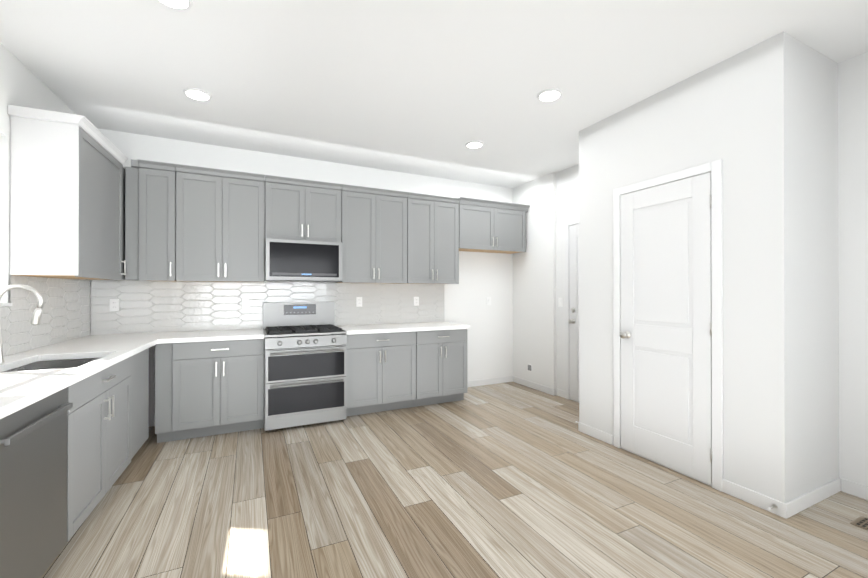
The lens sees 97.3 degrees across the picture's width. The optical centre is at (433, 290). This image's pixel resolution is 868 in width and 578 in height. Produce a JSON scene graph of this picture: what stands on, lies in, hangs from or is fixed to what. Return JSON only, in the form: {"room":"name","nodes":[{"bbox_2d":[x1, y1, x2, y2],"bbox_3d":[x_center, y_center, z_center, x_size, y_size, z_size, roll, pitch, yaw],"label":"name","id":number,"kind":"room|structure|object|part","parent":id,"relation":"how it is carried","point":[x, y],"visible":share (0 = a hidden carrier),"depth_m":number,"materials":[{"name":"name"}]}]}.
{"room":"kitchen","nodes":[
{"label":"kitchen","id":0,"kind":"room"},
{"bbox_2d":[0,43,88,351],"bbox_3d":[-1.624,-0.106,-0.188,0.402,2.850,8.101,0,0,-26],"label":"wall","id":1,"kind":"structure","parent":0,"point":[22,84],"depth_m":2.42,"materials":[{"name":"white paint"}]},
{"bbox_2d":[0,303,11,306],"bbox_3d":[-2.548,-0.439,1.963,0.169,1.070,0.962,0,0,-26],"label":"window sill","id":2,"kind":"structure","parent":1,"relation":"in","point":[5,304],"depth_m":2.36,"materials":[{"name":"white plastic"}]},
{"bbox_2d":[0,302,89,355],"bbox_3d":[-2.529,0.251,2.057,0.106,0.308,3.237,0,0,-26],"label":"tile backsplash","id":3,"kind":"structure","parent":1,"relation":"attached to","point":[61,322],"depth_m":2.79,"materials":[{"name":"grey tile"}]},
{"bbox_2d":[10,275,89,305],"bbox_3d":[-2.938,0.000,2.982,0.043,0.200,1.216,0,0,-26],"label":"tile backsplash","id":4,"kind":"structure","parent":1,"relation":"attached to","point":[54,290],"depth_m":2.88,"materials":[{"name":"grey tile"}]},
{"bbox_2d":[8,105,127,279],"bbox_3d":[-2.769,-0.632,3.043,0.402,1.078,1.243,0,0,-26],"label":"upper cabinet","id":5,"kind":"object","parent":1,"relation":"attached to","point":[67,195],"visible":1,"depth_m":2.54,"materials":[{"name":"white wood"}]},
{"bbox_2d":[90,128,512,426],"bbox_3d":[-1.222,-0.091,4.578,5.620,2.850,0.150,0,0,-26],"label":"wall","id":6,"kind":"structure","parent":0,"point":[483,276],"depth_m":5.15,"materials":[{"name":"white paint"}]},
{"bbox_2d":[91,280,443,334],"bbox_3d":[-1.521,0.158,4.344,3.680,0.508,0.006,0,0,-26],"label":"tile backsplash","id":7,"kind":"structure","parent":6,"relation":"attached to","point":[159,306],"depth_m":4.04,"materials":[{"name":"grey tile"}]},
{"bbox_2d":[110,299,118,310],"bbox_3d":[-3.023,0.136,3.615,0.072,0.117,0.007,0,0,-26],"label":"electrical outlet plate","id":8,"kind":"object","parent":7,"relation":"attached to","point":[114,304],"visible":1,"depth_m":3.61,"materials":[{"name":"white plastic"}]},
{"bbox_2d":[242,298,249,308],"bbox_3d":[-2.018,0.138,4.098,0.072,0.117,0.007,0,0,-26],"label":"electrical outlet plate","id":9,"kind":"object","parent":7,"relation":"attached to","point":[245,303],"visible":1,"depth_m":4.10,"materials":[{"name":"white plastic"}]},
{"bbox_2d":[356,297,361,306],"bbox_3d":[-0.905,0.134,4.632,0.072,0.117,0.007,0,0,-26],"label":"electrical outlet plate","id":10,"kind":"object","parent":7,"relation":"attached to","point":[358,301],"visible":1,"depth_m":4.63,"materials":[{"name":"white plastic"}]},
{"bbox_2d":[414,297,418,305],"bbox_3d":[-0.229,0.135,4.957,0.072,0.117,0.007,0,0,-26],"label":"electrical outlet plate","id":11,"kind":"object","parent":7,"relation":"attached to","point":[416,301],"visible":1,"depth_m":4.95,"materials":[{"name":"white plastic"}]},
{"bbox_2d":[125,159,529,283],"bbox_3d":[-0.779,-0.637,4.492,4.497,1.098,0.387,0,0,-26],"label":"upper cabinet","id":12,"kind":"object","parent":6,"relation":"attached to","point":[192,223],"visible":1,"depth_m":3.98,"materials":[{"name":"grey wood"}]},
{"bbox_2d":[265,238,341,281],"bbox_3d":[-1.425,-0.313,4.155,0.756,0.420,0.433,0,0,-26],"label":"microwave","id":13,"kind":"object","parent":12,"relation":"attached to","point":[301,261],"visible":0.98,"depth_m":3.95,"materials":[{"name":"silver metal"}]},
{"bbox_2d":[467,376,513,386],"bbox_3d":[0.670,1.294,5.391,1.100,0.085,0.015,0,0,-26],"label":"baseboard","id":14,"kind":"structure","parent":6,"relation":"attached to","point":[489,381],"depth_m":5.45,"materials":[{"name":"white wood"}]},
{"bbox_2d":[0,0,867,187],"bbox_3d":[0.563,-1.588,0.864,5.620,0.120,8.400,0,0,-26],"label":"ceiling","id":15,"kind":"structure","parent":0,"point":[431,88],"depth_m":2.57,"materials":[{"name":"white paint"}]},
{"bbox_2d":[158,0,192,9],"bbox_3d":[-1.356,-1.517,1.973,0.189,0.013,0.189,0,0,-26],"label":"recessed light","id":16,"kind":"object","parent":15,"relation":"in","point":[181,4],"visible":0.96,"depth_m":2.01,"materials":[{"name":"white"}]},
{"bbox_2d":[183,88,211,100],"bbox_3d":[-1.828,-1.514,2.955,0.189,0.013,0.189,0,0,-26],"label":"recessed light","id":17,"kind":"object","parent":15,"relation":"in","point":[197,94],"visible":1,"depth_m":2.94,"materials":[{"name":"white"}]},
{"bbox_2d":[465,141,483,147],"bbox_3d":[0.420,-1.511,3.957,0.189,0.013,0.189,0,0,-26],"label":"recessed light","id":18,"kind":"object","parent":15,"relation":"in","point":[474,144],"visible":1,"depth_m":3.93,"materials":[{"name":"white"}]},
{"bbox_2d":[537,88,561,101],"bbox_3d":[0.896,-1.514,2.965,0.189,0.013,0.189,0,0,-26],"label":"recessed light","id":19,"kind":"object","parent":15,"relation":"in","point":[550,94],"visible":1,"depth_m":2.95,"materials":[{"name":"white"}]},
{"bbox_2d":[41,382,867,577],"bbox_3d":[0.563,1.382,0.855,5.620,0.120,8.400,0,0,-26],"label":"floor","id":20,"kind":"structure","parent":0,"point":[508,480],"depth_m":2.30,"materials":[{"name":"brown wood"}]},
{"bbox_2d":[0,387,72,577],"bbox_3d":[-1.896,0.885,1.446,0.656,0.877,0.619,0,0,-26],"label":"dishwasher","id":21,"kind":"object","parent":20,"relation":"on","point":[33,489],"visible":0.9,"depth_m":1.57,"materials":[{"name":"grey metal"}]},
{"bbox_2d":[13,348,148,495],"bbox_3d":[-2.533,0.889,2.801,0.618,0.878,0.601,0,0,-26],"label":"base cabinet","id":22,"kind":"object","parent":20,"relation":"on","point":[107,425],"depth_m":2.29,"materials":[{"name":"grey wood"}]},
{"bbox_2d":[0,284,167,418],"bbox_3d":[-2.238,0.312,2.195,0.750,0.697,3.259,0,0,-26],"label":"countertop","id":23,"kind":"structure","parent":22,"relation":"on","point":[27,380],"depth_m":2.23,"materials":[{"name":"stone"}]},
{"bbox_2d":[0,284,42,363],"bbox_3d":[-2.345,0.185,2.119,0.226,0.443,0.182,0,0,-26],"label":"faucet","id":24,"kind":"object","parent":23,"relation":"on","point":[37,314],"depth_m":2.19,"materials":[{"name":"silver metal"}]},
{"bbox_2d":[164,329,263,343],"bbox_3d":[-2.112,0.431,3.699,0.840,0.040,0.655,0,0,-26],"label":"countertop","id":25,"kind":"structure","parent":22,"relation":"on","point":[239,334],"depth_m":3.52,"materials":[{"name":"stone"}]},
{"bbox_2d":[155,339,263,442],"bbox_3d":[-2.120,0.892,3.698,0.853,0.878,0.648,0,0,-26],"label":"base cabinet","id":26,"kind":"object","parent":20,"relation":"on","point":[207,388],"visible":0.98,"depth_m":3.43,"materials":[{"name":"grey wood"}]},
{"bbox_2d":[263,302,346,430],"bbox_3d":[-1.363,0.730,3.995,0.762,1.205,0.751,0,0,-26],"label":"range","id":27,"kind":"object","parent":20,"relation":"on","point":[305,363],"visible":1,"depth_m":3.74,"materials":[{"name":"silver metal"}]},
{"bbox_2d":[346,331,421,415],"bbox_3d":[-0.664,0.895,4.413,0.854,0.878,0.618,0,0,-26],"label":"base cabinet","id":28,"kind":"object","parent":20,"relation":"on","point":[392,371],"depth_m":4.14,"materials":[{"name":"grey wood"}]},
{"bbox_2d":[337,322,469,334],"bbox_3d":[-0.373,0.434,4.535,1.484,0.040,0.652,0,0,-26],"label":"countertop","id":29,"kind":"structure","parent":28,"relation":"on","point":[424,326],"depth_m":4.38,"materials":[{"name":"stone"}]},
{"bbox_2d":[422,329,466,405],"bbox_3d":[-0.058,0.896,4.705,0.728,0.878,0.618,0,0,-26],"label":"base cabinet","id":30,"kind":"object","parent":20,"relation":"on","point":[444,352],"depth_m":4.45,"materials":[{"name":"grey wood"}]},
{"bbox_2d":[850,516,867,529],"bbox_3d":[2.515,1.323,2.058,0.160,0.006,0.340,0,0,-26],"label":"floor vent","id":31,"kind":"object","parent":20,"relation":"in","point":[861,521],"visible":1,"depth_m":2.18,"materials":[{"name":"brown metal"}]},
{"bbox_2d":[513,52,867,485],"bbox_3d":[3.006,-0.099,2.032,0.200,2.850,8.100,0,0,-26],"label":"wall","id":32,"kind":"structure","parent":0,"point":[551,200],"depth_m":2.54,"materials":[{"name":"white paint"}]},
{"bbox_2d":[527,364,531,371],"bbox_3d":[1.325,1.067,5.293,0.006,0.100,0.100,0,0,-26],"label":"electrical outlet box","id":33,"kind":"object","parent":32,"relation":"attached to","point":[529,367],"visible":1,"depth_m":5.29,"materials":[{"name":"white plastic"}]},
{"bbox_2d":[558,298,562,306],"bbox_3d":[1.599,0.145,4.833,0.012,0.117,0.072,0,0,-26],"label":"switch plate","id":34,"kind":"object","parent":32,"relation":"attached to","point":[560,302],"visible":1,"depth_m":4.83,"materials":[{"name":"white plastic"}]},
{"bbox_2d":[565,218,578,398],"bbox_3d":[1.841,0.234,4.323,0.017,2.198,0.956,0,0,-26],"label":"door frame","id":35,"kind":"structure","parent":32,"relation":"attached to","point":[571,222],"depth_m":4.71,"materials":[{"name":"white wood"}]},
{"bbox_2d":[568,224,578,401],"bbox_3d":[1.812,0.262,4.309,0.080,2.118,0.820,0,0,-26],"label":"hall door","id":36,"kind":"structure","parent":32,"relation":"in","point":[573,321],"depth_m":4.62,"materials":[{"name":"white wood"}]},
{"bbox_3d":[1.657,0.302,4.617,0.069,0.196,0.061,0,0,-26],"label":"knob","id":37,"kind":"part","parent":36,"relation":"part of","materials":[{"name":"silver metal"}]},
{"bbox_2d":[843,479,867,499],"bbox_3d":[3.694,1.278,0.461,0.015,0.085,4.620,0,0,-26],"label":"baseboard","id":38,"kind":"structure","parent":32,"relation":"attached to","point":[850,487],"depth_m":2.47,"materials":[{"name":"white wood"}]},
{"bbox_2d":[579,31,838,502],"bbox_3d":[2.041,-0.096,3.094,0.720,2.850,1.550,0,0,-26],"label":"wall","id":39,"kind":"structure","parent":0,"point":[760,120],"depth_m":2.44,"materials":[{"name":"white paint"}]},
{"bbox_2d":[579,422,612,444],"bbox_3d":[1.464,1.288,3.451,0.015,0.085,0.360,0,0,-26],"label":"baseboard","id":40,"kind":"structure","parent":39,"relation":"attached to","point":[598,434],"depth_m":3.44,"materials":[{"name":"white wood"}]},
{"bbox_2d":[619,172,711,484],"bbox_3d":[1.697,0.258,2.884,0.080,2.118,0.710,0,0,-26],"label":"pantry door","id":41,"kind":"structure","parent":39,"relation":"in","point":[665,334],"depth_m":2.85,"materials":[{"name":"white wood"}]},
{"bbox_2d":[613,159,722,491],"bbox_3d":[1.724,0.230,2.902,0.017,2.198,0.836,0,0,-26],"label":"door frame","id":42,"kind":"structure","parent":39,"relation":"attached to","point":[714,168],"depth_m":2.57,"materials":[{"name":"white wood"}]},
{"bbox_2d":[722,479,780,515],"bbox_3d":[1.970,1.285,2.392,0.012,0.085,0.295,0,0,-26],"label":"baseboard","id":43,"kind":"structure","parent":39,"relation":"attached to","point":[757,499],"depth_m":2.37,"materials":[{"name":"white wood"}]},
{"bbox_2d":[767,504,777,509],"bbox_3d":[1.990,1.277,2.250,0.075,0.024,0.024,0,0,-26],"label":"door stop","id":44,"kind":"object","parent":43,"relation":"attached to","point":[773,506],"visible":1,"depth_m":2.25,"materials":[{"name":"silver metal"}]},
{"bbox_2d":[781,478,842,518],"bbox_3d":[2.365,1.285,2.378,0.712,0.085,0.015,0,0,-26],"label":"baseboard","id":45,"kind":"structure","parent":39,"relation":"attached to","point":[786,510],"depth_m":2.35,"materials":[{"name":"white wood"}]}
]}

